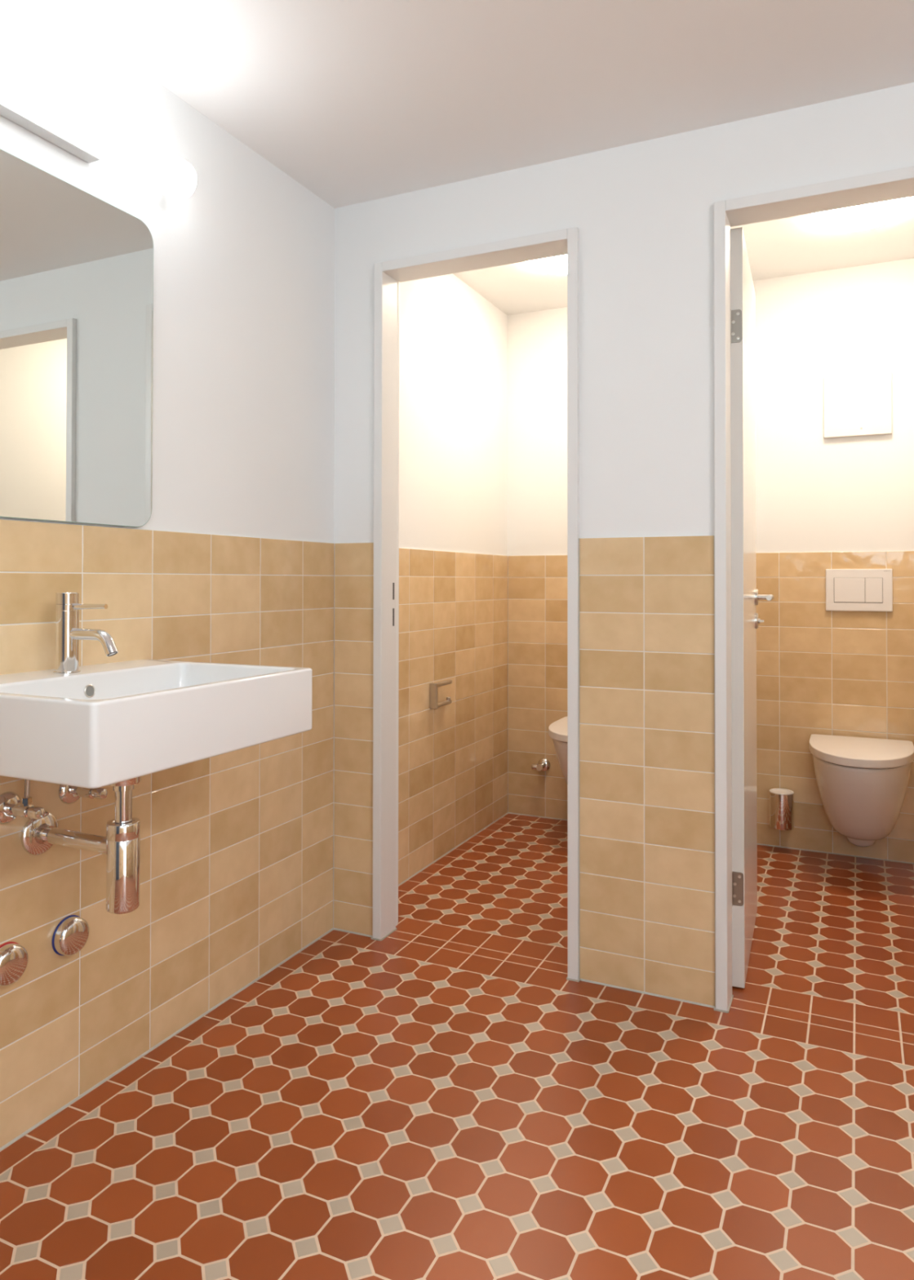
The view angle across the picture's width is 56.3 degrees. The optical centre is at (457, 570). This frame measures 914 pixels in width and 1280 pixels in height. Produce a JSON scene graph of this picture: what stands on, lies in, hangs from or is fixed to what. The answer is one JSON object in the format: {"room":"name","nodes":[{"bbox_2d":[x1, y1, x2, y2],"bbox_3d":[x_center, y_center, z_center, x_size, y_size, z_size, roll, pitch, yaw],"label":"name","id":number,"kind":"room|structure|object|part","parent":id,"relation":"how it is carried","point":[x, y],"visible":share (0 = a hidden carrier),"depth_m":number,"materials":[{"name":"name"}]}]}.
{"room":"public restroom","nodes":[
{"label":"public restroom","id":0,"kind":"room"},
{"bbox_2d":[0,0,507,1151],"bbox_3d":[-0.850,-0.064,1.865,0.153,2.550,5.123,0,-1,25],"label":"wall","id":1,"kind":"structure","parent":0,"point":[233,562],"depth_m":2.25,"materials":[{"name":"white paint"}]},
{"bbox_2d":[0,941,28,986],"bbox_3d":[-0.856,0.755,1.635,0.030,0.078,0.078,0,-1,25],"label":"cap","id":2,"kind":"object","parent":1,"relation":"attached to","point":[14,957],"visible":1,"depth_m":1.63,"materials":[{"name":"silver metal"}]},
{"bbox_2d":[0,779,44,824],"bbox_3d":[-0.825,0.408,1.626,0.097,0.160,0.062,0,-1,25],"label":"angle valve","id":3,"kind":"object","parent":1,"relation":"attached to","point":[11,806],"visible":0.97,"depth_m":1.62,"materials":[{"name":"silver metal"}]},
{"bbox_3d":[-0.791,0.457,1.609,0.024,0.023,0.023,0,-1,25],"label":"valve handle","id":4,"kind":"part","parent":3,"relation":"part of","materials":[{"name":"silver metal"}]},
{"bbox_2d":[52,915,89,955],"bbox_3d":[-0.794,0.757,1.767,0.030,0.078,0.078,0,-1,25],"label":"cap","id":5,"kind":"object","parent":1,"relation":"attached to","point":[71,935],"visible":1,"depth_m":1.75,"materials":[{"name":"silver metal"}]},
{"bbox_2d":[0,148,153,527],"bbox_3d":[-0.834,-0.454,1.722,0.005,0.705,0.587,0,-1,25],"label":"mirror","id":6,"kind":"object","parent":1,"relation":"attached to","point":[77,268],"visible":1,"depth_m":1.78,"materials":[{"name":"clear glass"}]},
{"bbox_2d":[58,784,107,804],"bbox_3d":[-0.761,0.408,1.760,0.097,0.157,0.062,0,-1,25],"label":"angle valve","id":7,"kind":"object","parent":1,"relation":"attached to","point":[68,794],"visible":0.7,"depth_m":1.75,"materials":[{"name":"silver metal"}]},
{"bbox_3d":[-0.728,0.456,1.744,0.024,0.023,0.023,0,-1,25],"label":"valve handle","id":8,"kind":"part","parent":7,"relation":"part of","materials":[{"name":"silver metal"}]},
{"bbox_2d":[0,44,196,200],"bbox_3d":[-0.791,-0.912,1.708,0.111,0.091,0.672,0,-1,25],"label":"lamp","id":9,"kind":"object","parent":1,"relation":"attached to","point":[30,98],"visible":1,"depth_m":1.72,"materials":[{"name":"white plastic"}]},
{"bbox_2d":[0,659,312,788],"bbox_3d":[-0.627,0.265,1.615,0.466,0.128,0.566,0,-1,25],"label":"washbasin","id":10,"kind":"object","parent":1,"relation":"attached to","point":[101,725],"visible":1,"depth_m":1.43,"materials":[{"name":"white ceramic"}]},
{"bbox_2d":[21,776,141,914],"bbox_3d":[-0.721,0.484,1.657,0.260,0.312,0.083,0,-1,25],"label":"trap","id":11,"kind":"object","parent":10,"relation":"attached to","point":[121,845],"visible":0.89,"depth_m":1.60,"materials":[{"name":"silver metal"}]},
{"bbox_2d":[106,817,140,914],"bbox_3d":[-0.631,0.557,1.614,0.060,0.165,0.060,0,-1,25],"label":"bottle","id":12,"kind":"object","parent":11,"relation":"on","point":[122,833],"depth_m":1.59,"materials":[{"name":"silver metal"}]},
{"bbox_2d":[53,592,118,673],"bbox_3d":[-0.720,0.122,1.662,0.156,0.157,0.049,0,-1,25],"label":"tap","id":13,"kind":"object","parent":10,"relation":"on","point":[68,633],"visible":1,"depth_m":1.66,"materials":[{"name":"silver metal"}]},
{"bbox_3d":[-0.713,0.071,1.659,0.086,0.012,0.012,0,-1,25],"label":"lever","id":14,"kind":"part","parent":13,"relation":"part of","materials":[{"name":"silver metal"}]},
{"bbox_3d":[-0.704,0.139,1.654,0.119,0.052,0.022,0,-1,25],"label":"spout","id":15,"kind":"part","parent":13,"relation":"part of","materials":[{"name":"silver metal"}]},
{"bbox_2d":[430,679,452,709],"bbox_3d":[-0.062,0.483,3.333,0.030,0.098,0.142,0,-1,25],"label":"toilet paper holder","id":16,"kind":"object","parent":1,"relation":"attached to","point":[434,704],"visible":1,"depth_m":3.27,"materials":[{"name":"silver metal"}]},
{"bbox_3d":[-0.089,0.482,3.276,0.030,0.098,0.016,0,-1,25],"label":"plate","id":17,"kind":"part","parent":16,"relation":"part of","materials":[{"name":"silver metal"}]},
{"bbox_3d":[-0.054,0.442,3.337,0.017,0.017,0.128,0,-1,25],"label":"arm","id":18,"kind":"part","parent":16,"relation":"part of","materials":[{"name":"silver metal"}]},
{"bbox_3d":[-0.055,0.515,3.334,0.019,0.028,0.124,0,-1,25],"label":"roll arm","id":19,"kind":"part","parent":16,"relation":"part of","materials":[{"name":"silver metal"}]},
{"bbox_2d":[0,813,913,1279],"bbox_3d":[0.460,1.165,1.236,3.050,0.120,5.123,0,-1,25],"label":"floor","id":20,"kind":"structure","parent":0,"point":[437,1098],"depth_m":1.76,"materials":[{"name":"red tile"}]},
{"bbox_2d":[43,0,913,208],"bbox_3d":[0.139,-1.246,0.573,3.050,0.150,3.595,0,-1,25],"label":"ceiling","id":21,"kind":"structure","parent":0,"point":[355,101],"depth_m":1.97,"materials":[{"name":"white paint"}]},
{"bbox_2d":[333,82,913,1008],"bbox_3d":[0.884,-0.092,2.151,3.050,2.618,0.118,0,-1,25],"label":"wall","id":22,"kind":"structure","parent":0,"point":[642,212],"depth_m":2.29,"materials":[{"name":"white paint"}]},
{"bbox_2d":[370,226,580,982],"bbox_3d":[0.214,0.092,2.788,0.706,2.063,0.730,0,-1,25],"label":"door frame","id":23,"kind":"structure","parent":22,"relation":"in","point":[566,241],"depth_m":2.60,"materials":[{"name":"white metal"}]},
{"bbox_2d":[714,165,913,1013],"bbox_3d":[1.076,0.088,2.384,0.717,2.063,0.729,0,-1,25],"label":"door","id":24,"kind":"structure","parent":22,"relation":"in","point":[736,596],"depth_m":2.24,"materials":[{"name":"white wood"}]},
{"bbox_3d":[0.978,0.087,2.713,0.050,0.018,0.129,0,-1,22],"label":"handle","id":25,"kind":"part","parent":24,"relation":"part of","materials":[{"name":"silver metal"}]},
{"bbox_2d":[453,196,913,315],"bbox_3d":[0.912,-1.293,3.048,2.350,0.150,1.513,0,-1,25],"label":"ceiling","id":26,"kind":"structure","parent":0,"point":[793,245],"depth_m":3.32,"materials":[{"name":"white paint"}]},
{"bbox_2d":[526,254,567,274],"bbox_3d":[0.417,-1.196,3.299,0.300,0.038,0.300,0,-1,25],"label":"recessed light","id":27,"kind":"object","parent":26,"relation":"in","point":[555,264],"visible":0.32,"depth_m":3.31,"materials":[{"name":"white"}]},
{"bbox_2d":[813,196,911,231],"bbox_3d":[1.363,-1.200,2.878,0.300,0.038,0.300,0,-1,25],"label":"recessed light","id":28,"kind":"object","parent":26,"relation":"in","point":[862,217],"visible":0.76,"depth_m":2.86,"materials":[{"name":"white"}]},
{"bbox_2d":[507,257,913,864],"bbox_3d":[1.199,-0.040,3.649,2.350,2.550,0.153,0,-1,25],"label":"wall","id":29,"kind":"structure","parent":0,"point":[822,504],"depth_m":3.48,"materials":[{"name":"white paint"}]},
{"bbox_2d":[531,758,550,771],"bbox_3d":[0.380,0.895,3.901,0.074,0.062,0.069,0,-1,25],"label":"angle valve","id":30,"kind":"object","parent":29,"relation":"attached to","point":[544,764],"visible":1,"depth_m":3.91,"materials":[{"name":"silver metal"}]},
{"bbox_3d":[0.365,0.899,3.903,0.044,0.029,0.029,0,-1,25],"label":"valve handle","id":31,"kind":"part","parent":30,"relation":"part of","materials":[{"name":"silver metal"}]},
{"bbox_2d":[548,716,567,783],"bbox_3d":[0.563,0.860,3.591,0.360,0.407,0.478,0,-1,25],"label":"toilet","id":32,"kind":"object","parent":29,"relation":"attached to","point":[557,730],"visible":0.14,"depth_m":3.50,"materials":[{"name":"white ceramic"}]},
{"bbox_3d":[0.558,0.672,3.583,0.360,0.032,0.455,0,-1,25],"label":"seat lid","id":33,"kind":"part","parent":32,"relation":"part of","materials":[{"name":"white plastic"}]},
{"bbox_3d":[0.567,0.855,3.599,0.341,0.322,0.458,0,-1,25],"label":"bowl","id":34,"kind":"part","parent":32,"relation":"part of","materials":[{"name":"white ceramic"}]},
{"bbox_2d":[768,788,794,830],"bbox_3d":[1.310,0.961,3.443,0.094,0.144,0.109,0,-1,25],"label":"toilet brush holder","id":35,"kind":"object","parent":29,"relation":"attached to","point":[781,800],"visible":1,"depth_m":3.40,"materials":[{"name":"silver metal"}]},
{"bbox_3d":[1.307,0.892,3.437,0.093,0.008,0.093,0,-1,25],"label":"rim lid","id":36,"kind":"part","parent":35,"relation":"part of","materials":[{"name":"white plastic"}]},
{"bbox_2d":[823,368,892,438],"bbox_3d":[1.589,-0.658,3.388,0.244,0.252,0.022,0,-1,25],"label":"access panel","id":37,"kind":"object","parent":29,"relation":"attached to","point":[856,404],"visible":1,"depth_m":3.38,"materials":[{"name":"white plastic"}]},
{"bbox_2d":[826,568,893,611],"bbox_3d":[1.588,0.078,3.376,0.239,0.167,0.015,0,-1,25],"label":"flush plate","id":38,"kind":"object","parent":29,"relation":"attached to","point":[846,589],"visible":1,"depth_m":3.37,"materials":[{"name":"white plastic"}]},
{"bbox_2d":[808,733,913,846],"bbox_3d":[1.493,0.856,3.155,0.360,0.407,0.478,0,-1,25],"label":"toilet","id":39,"kind":"object","parent":29,"relation":"attached to","point":[863,783],"visible":1,"depth_m":3.07,"materials":[{"name":"white ceramic"}]},
{"bbox_3d":[1.488,0.668,3.147,0.360,0.032,0.455,0,-1,25],"label":"seat lid","id":40,"kind":"part","parent":39,"relation":"part of","materials":[{"name":"white plastic"}]}
]}

